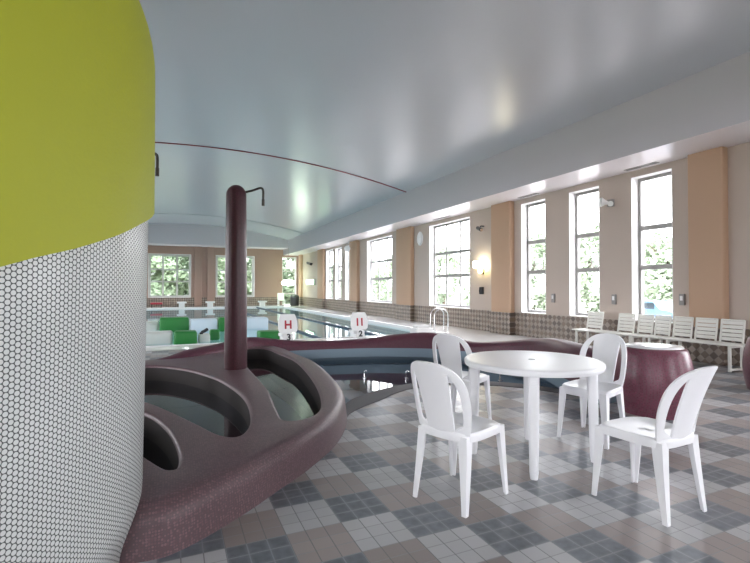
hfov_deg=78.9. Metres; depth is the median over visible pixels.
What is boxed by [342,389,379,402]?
basin
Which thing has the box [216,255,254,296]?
window
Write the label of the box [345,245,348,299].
window
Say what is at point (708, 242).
pillar
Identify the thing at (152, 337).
float
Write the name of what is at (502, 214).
trim
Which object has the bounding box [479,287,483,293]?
wall telephone
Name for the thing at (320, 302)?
trim
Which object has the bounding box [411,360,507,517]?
plastic chair
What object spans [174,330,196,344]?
float
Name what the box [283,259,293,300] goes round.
leafy tree
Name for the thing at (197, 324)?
float
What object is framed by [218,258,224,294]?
leafy tree
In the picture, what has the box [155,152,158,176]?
shower column
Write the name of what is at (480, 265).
wall lamp
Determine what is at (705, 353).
trim
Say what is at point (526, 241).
window
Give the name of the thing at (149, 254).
window
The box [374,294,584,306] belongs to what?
ground
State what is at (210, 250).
trim
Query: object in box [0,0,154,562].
column
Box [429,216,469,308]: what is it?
window
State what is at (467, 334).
pool deck
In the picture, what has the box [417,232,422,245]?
wall speaker
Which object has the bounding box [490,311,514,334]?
trim
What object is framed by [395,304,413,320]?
trim
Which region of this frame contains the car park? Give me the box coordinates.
[448,301,598,312]
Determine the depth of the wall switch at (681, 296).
8.75 m
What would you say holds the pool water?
in the basin
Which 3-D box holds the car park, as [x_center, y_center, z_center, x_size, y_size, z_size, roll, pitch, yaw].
[14.670,2.511,28.391,30.080,0.001,100.000,0,-1,-24]
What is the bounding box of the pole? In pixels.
[224,185,264,369]
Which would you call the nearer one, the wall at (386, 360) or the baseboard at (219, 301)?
the wall at (386, 360)
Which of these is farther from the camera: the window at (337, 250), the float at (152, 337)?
the window at (337, 250)
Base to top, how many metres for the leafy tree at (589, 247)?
8.201 m
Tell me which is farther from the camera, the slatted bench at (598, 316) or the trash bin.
the trash bin
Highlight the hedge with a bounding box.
[153,257,377,303]
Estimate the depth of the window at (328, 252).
29.18 m
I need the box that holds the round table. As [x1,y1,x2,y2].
[464,350,605,479]
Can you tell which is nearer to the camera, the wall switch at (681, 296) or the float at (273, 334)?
the wall switch at (681, 296)
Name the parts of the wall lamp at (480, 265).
lamp shade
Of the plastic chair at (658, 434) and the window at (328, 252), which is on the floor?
the plastic chair at (658, 434)
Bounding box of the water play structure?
[119,346,346,562]
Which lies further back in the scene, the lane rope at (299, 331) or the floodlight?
the lane rope at (299, 331)
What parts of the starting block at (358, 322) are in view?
number plate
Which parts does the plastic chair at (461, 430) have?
leg, backrest, leg, seat, leg, leg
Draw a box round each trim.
[146,306,445,346]
[154,213,303,233]
[155,142,405,191]
[194,247,201,306]
[207,247,214,305]
[298,255,302,296]
[317,249,324,298]
[317,298,324,308]
[346,381,579,416]
[349,240,359,300]
[349,301,358,312]
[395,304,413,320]
[396,226,413,304]
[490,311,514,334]
[491,201,514,312]
[687,326,729,365]
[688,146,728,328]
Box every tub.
[143,368,249,469]
[247,349,320,420]
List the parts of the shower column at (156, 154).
spout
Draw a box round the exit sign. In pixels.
[306,279,314,284]
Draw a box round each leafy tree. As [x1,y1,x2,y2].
[151,256,188,295]
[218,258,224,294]
[247,258,287,303]
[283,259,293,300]
[373,263,390,300]
[380,254,391,300]
[437,245,463,303]
[456,255,469,305]
[531,228,545,309]
[580,219,598,312]
[644,229,671,300]
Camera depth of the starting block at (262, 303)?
32.92 m
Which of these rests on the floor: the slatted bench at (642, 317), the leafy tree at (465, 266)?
the slatted bench at (642, 317)
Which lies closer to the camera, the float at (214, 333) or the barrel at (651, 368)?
the barrel at (651, 368)
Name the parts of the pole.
post, spout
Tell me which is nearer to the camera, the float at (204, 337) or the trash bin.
the float at (204, 337)
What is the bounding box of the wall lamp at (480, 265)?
[473,261,485,273]
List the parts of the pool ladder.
handrail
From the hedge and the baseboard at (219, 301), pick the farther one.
the hedge
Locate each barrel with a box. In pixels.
[614,342,693,419]
[742,337,749,389]
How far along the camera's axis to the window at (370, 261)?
22.57 m
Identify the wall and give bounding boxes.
[147,245,297,297]
[155,332,616,403]
[303,142,749,328]
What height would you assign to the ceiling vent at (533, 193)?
0.021 m
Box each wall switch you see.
[551,294,554,301]
[611,294,616,303]
[679,294,684,304]
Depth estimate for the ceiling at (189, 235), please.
31.42 m
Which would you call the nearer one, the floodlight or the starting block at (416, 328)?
the floodlight
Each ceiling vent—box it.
[518,193,538,197]
[624,162,658,170]
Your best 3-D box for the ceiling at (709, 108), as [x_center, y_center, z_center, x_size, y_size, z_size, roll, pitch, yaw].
[1.999,-2.796,16.253,1.160,1.048,42.000,0,-1,-24]
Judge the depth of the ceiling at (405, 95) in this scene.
8.98 m
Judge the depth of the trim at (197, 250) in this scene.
32.56 m
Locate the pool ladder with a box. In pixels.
[430,307,448,332]
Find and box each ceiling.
[139,0,749,239]
[148,224,287,249]
[283,51,749,255]
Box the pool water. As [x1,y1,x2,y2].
[146,307,409,345]
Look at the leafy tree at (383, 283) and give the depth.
73.32 m
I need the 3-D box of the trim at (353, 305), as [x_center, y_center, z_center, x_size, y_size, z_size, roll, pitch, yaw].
[-1.107,1.367,24.393,0.210,0.640,1.140,0,-1,-24]
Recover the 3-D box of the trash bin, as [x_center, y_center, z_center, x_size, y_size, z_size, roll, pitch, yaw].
[-5.959,1.377,33.782,0.680,0.860,0.680,0,-1,-24]
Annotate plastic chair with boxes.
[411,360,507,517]
[432,334,491,418]
[557,333,626,449]
[591,365,717,526]
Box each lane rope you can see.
[247,313,321,337]
[256,307,379,334]
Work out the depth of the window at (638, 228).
9.80 m
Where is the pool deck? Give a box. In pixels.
[146,305,591,350]
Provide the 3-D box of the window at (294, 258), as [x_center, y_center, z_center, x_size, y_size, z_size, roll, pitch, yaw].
[-6.703,-0.035,35.473,1.100,3.700,0.300,0,-1,-24]
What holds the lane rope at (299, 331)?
on the pool water
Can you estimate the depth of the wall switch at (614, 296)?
10.09 m
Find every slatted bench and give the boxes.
[572,311,635,348]
[623,314,671,342]
[657,316,745,371]
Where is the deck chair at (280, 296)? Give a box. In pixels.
[277,293,284,305]
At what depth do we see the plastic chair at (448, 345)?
4.42 m
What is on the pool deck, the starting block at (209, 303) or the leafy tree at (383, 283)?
the starting block at (209, 303)
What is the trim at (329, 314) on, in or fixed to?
attached to the basin
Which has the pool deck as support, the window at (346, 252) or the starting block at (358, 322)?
the starting block at (358, 322)
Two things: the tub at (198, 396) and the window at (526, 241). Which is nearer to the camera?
the tub at (198, 396)
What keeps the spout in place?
in the pool water
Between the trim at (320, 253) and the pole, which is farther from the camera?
the trim at (320, 253)
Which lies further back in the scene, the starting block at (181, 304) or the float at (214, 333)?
the starting block at (181, 304)
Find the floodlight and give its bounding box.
[598,198,613,206]
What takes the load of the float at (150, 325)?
on the pool water
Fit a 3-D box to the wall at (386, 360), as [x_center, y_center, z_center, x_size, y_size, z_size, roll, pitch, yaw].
[-1.100,1.549,7.383,8.150,1.420,4.169,0,-1,0]
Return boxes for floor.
[140,346,749,562]
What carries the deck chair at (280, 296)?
on the pool deck
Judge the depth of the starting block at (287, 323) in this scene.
11.40 m
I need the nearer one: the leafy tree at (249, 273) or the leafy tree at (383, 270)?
the leafy tree at (249, 273)
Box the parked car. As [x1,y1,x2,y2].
[644,300,672,317]
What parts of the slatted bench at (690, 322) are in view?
leg frame, backrest, seat, backrest, backrest, leg frame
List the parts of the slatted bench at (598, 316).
leg frame, backrest, seat, backrest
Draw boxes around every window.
[148,253,190,297]
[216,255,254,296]
[282,257,295,304]
[326,249,332,298]
[335,247,341,299]
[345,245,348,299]
[367,235,391,302]
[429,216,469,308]
[521,198,545,313]
[569,186,599,316]
[631,168,672,322]
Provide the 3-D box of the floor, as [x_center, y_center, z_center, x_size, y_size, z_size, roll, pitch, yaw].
[-4.597,1.538,13.259,16.200,0.001,42.600,0,-1,-24]
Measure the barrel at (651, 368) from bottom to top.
0.734 m
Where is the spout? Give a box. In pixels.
[404,370,408,381]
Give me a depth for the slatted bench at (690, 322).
7.89 m
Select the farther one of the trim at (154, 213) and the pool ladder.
the trim at (154, 213)
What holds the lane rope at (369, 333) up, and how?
on the pool water
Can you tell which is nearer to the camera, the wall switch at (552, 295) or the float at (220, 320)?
the wall switch at (552, 295)
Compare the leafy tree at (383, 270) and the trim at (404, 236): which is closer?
the trim at (404, 236)
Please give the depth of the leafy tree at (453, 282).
55.50 m
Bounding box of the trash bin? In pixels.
[290,294,298,305]
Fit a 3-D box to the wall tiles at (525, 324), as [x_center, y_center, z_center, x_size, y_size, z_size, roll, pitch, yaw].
[2.518,1.255,16.430,0.025,0.650,42.000,0,-1,-24]
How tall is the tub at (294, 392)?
0.776 m
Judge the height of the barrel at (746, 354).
0.724 m
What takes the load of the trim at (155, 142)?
attached to the ceiling at (405, 95)
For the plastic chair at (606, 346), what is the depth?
4.21 m
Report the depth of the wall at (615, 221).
10.34 m
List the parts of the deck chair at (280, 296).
backrest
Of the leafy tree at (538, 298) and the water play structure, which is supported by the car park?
the leafy tree at (538, 298)
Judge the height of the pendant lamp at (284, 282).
2.780 m
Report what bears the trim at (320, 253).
attached to the wall at (615, 221)
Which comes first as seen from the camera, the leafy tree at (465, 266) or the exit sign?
the exit sign
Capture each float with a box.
[146,321,158,330]
[146,330,172,345]
[159,317,188,330]
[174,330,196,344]
[190,318,216,330]
[198,333,209,343]
[209,329,219,337]
[217,317,224,329]
[247,317,267,328]
[257,330,279,338]
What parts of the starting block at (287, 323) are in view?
number plate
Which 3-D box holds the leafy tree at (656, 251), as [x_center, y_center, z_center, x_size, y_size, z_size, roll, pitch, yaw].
[19.762,-0.359,31.382,4.590,6.587,5.093,0,-1,12]
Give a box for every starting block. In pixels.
[177,302,186,307]
[205,301,214,306]
[258,301,266,305]
[278,314,297,339]
[349,312,367,337]
[410,324,432,332]
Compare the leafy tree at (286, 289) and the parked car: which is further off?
the leafy tree at (286, 289)
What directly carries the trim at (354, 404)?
attached to the wall at (386, 360)
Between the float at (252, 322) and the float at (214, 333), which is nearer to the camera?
the float at (214, 333)
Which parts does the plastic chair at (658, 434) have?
leg, leg, seat, leg, backrest, leg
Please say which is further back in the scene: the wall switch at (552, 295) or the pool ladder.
the pool ladder
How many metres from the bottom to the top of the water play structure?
0.810 m
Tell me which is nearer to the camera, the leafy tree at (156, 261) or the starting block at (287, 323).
the starting block at (287, 323)
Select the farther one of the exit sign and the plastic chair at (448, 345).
the exit sign
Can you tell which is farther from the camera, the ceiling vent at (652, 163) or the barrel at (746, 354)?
the ceiling vent at (652, 163)
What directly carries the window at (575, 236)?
in the wall at (615, 221)
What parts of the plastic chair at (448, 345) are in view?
backrest, leg, seat, leg, leg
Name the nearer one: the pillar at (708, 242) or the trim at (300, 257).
the pillar at (708, 242)
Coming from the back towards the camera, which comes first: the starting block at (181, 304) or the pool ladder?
the starting block at (181, 304)
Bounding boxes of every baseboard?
[147,297,281,306]
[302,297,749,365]
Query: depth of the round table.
3.53 m
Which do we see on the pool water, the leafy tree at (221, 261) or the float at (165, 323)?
the float at (165, 323)
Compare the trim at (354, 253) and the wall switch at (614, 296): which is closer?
the wall switch at (614, 296)
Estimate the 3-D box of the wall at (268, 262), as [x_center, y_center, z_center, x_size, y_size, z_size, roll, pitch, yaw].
[-13.202,-1.153,32.628,15.600,5.900,0.320,0,-1,-24]
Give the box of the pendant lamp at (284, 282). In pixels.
[281,280,294,285]
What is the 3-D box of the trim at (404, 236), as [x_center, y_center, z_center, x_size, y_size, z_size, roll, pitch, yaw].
[1.261,-0.319,19.121,0.190,3.870,1.300,0,-1,-24]
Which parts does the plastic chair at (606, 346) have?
leg, leg, seat, backrest, leg, leg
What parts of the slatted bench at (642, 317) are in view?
leg frame, backrest, seat, leg frame, backrest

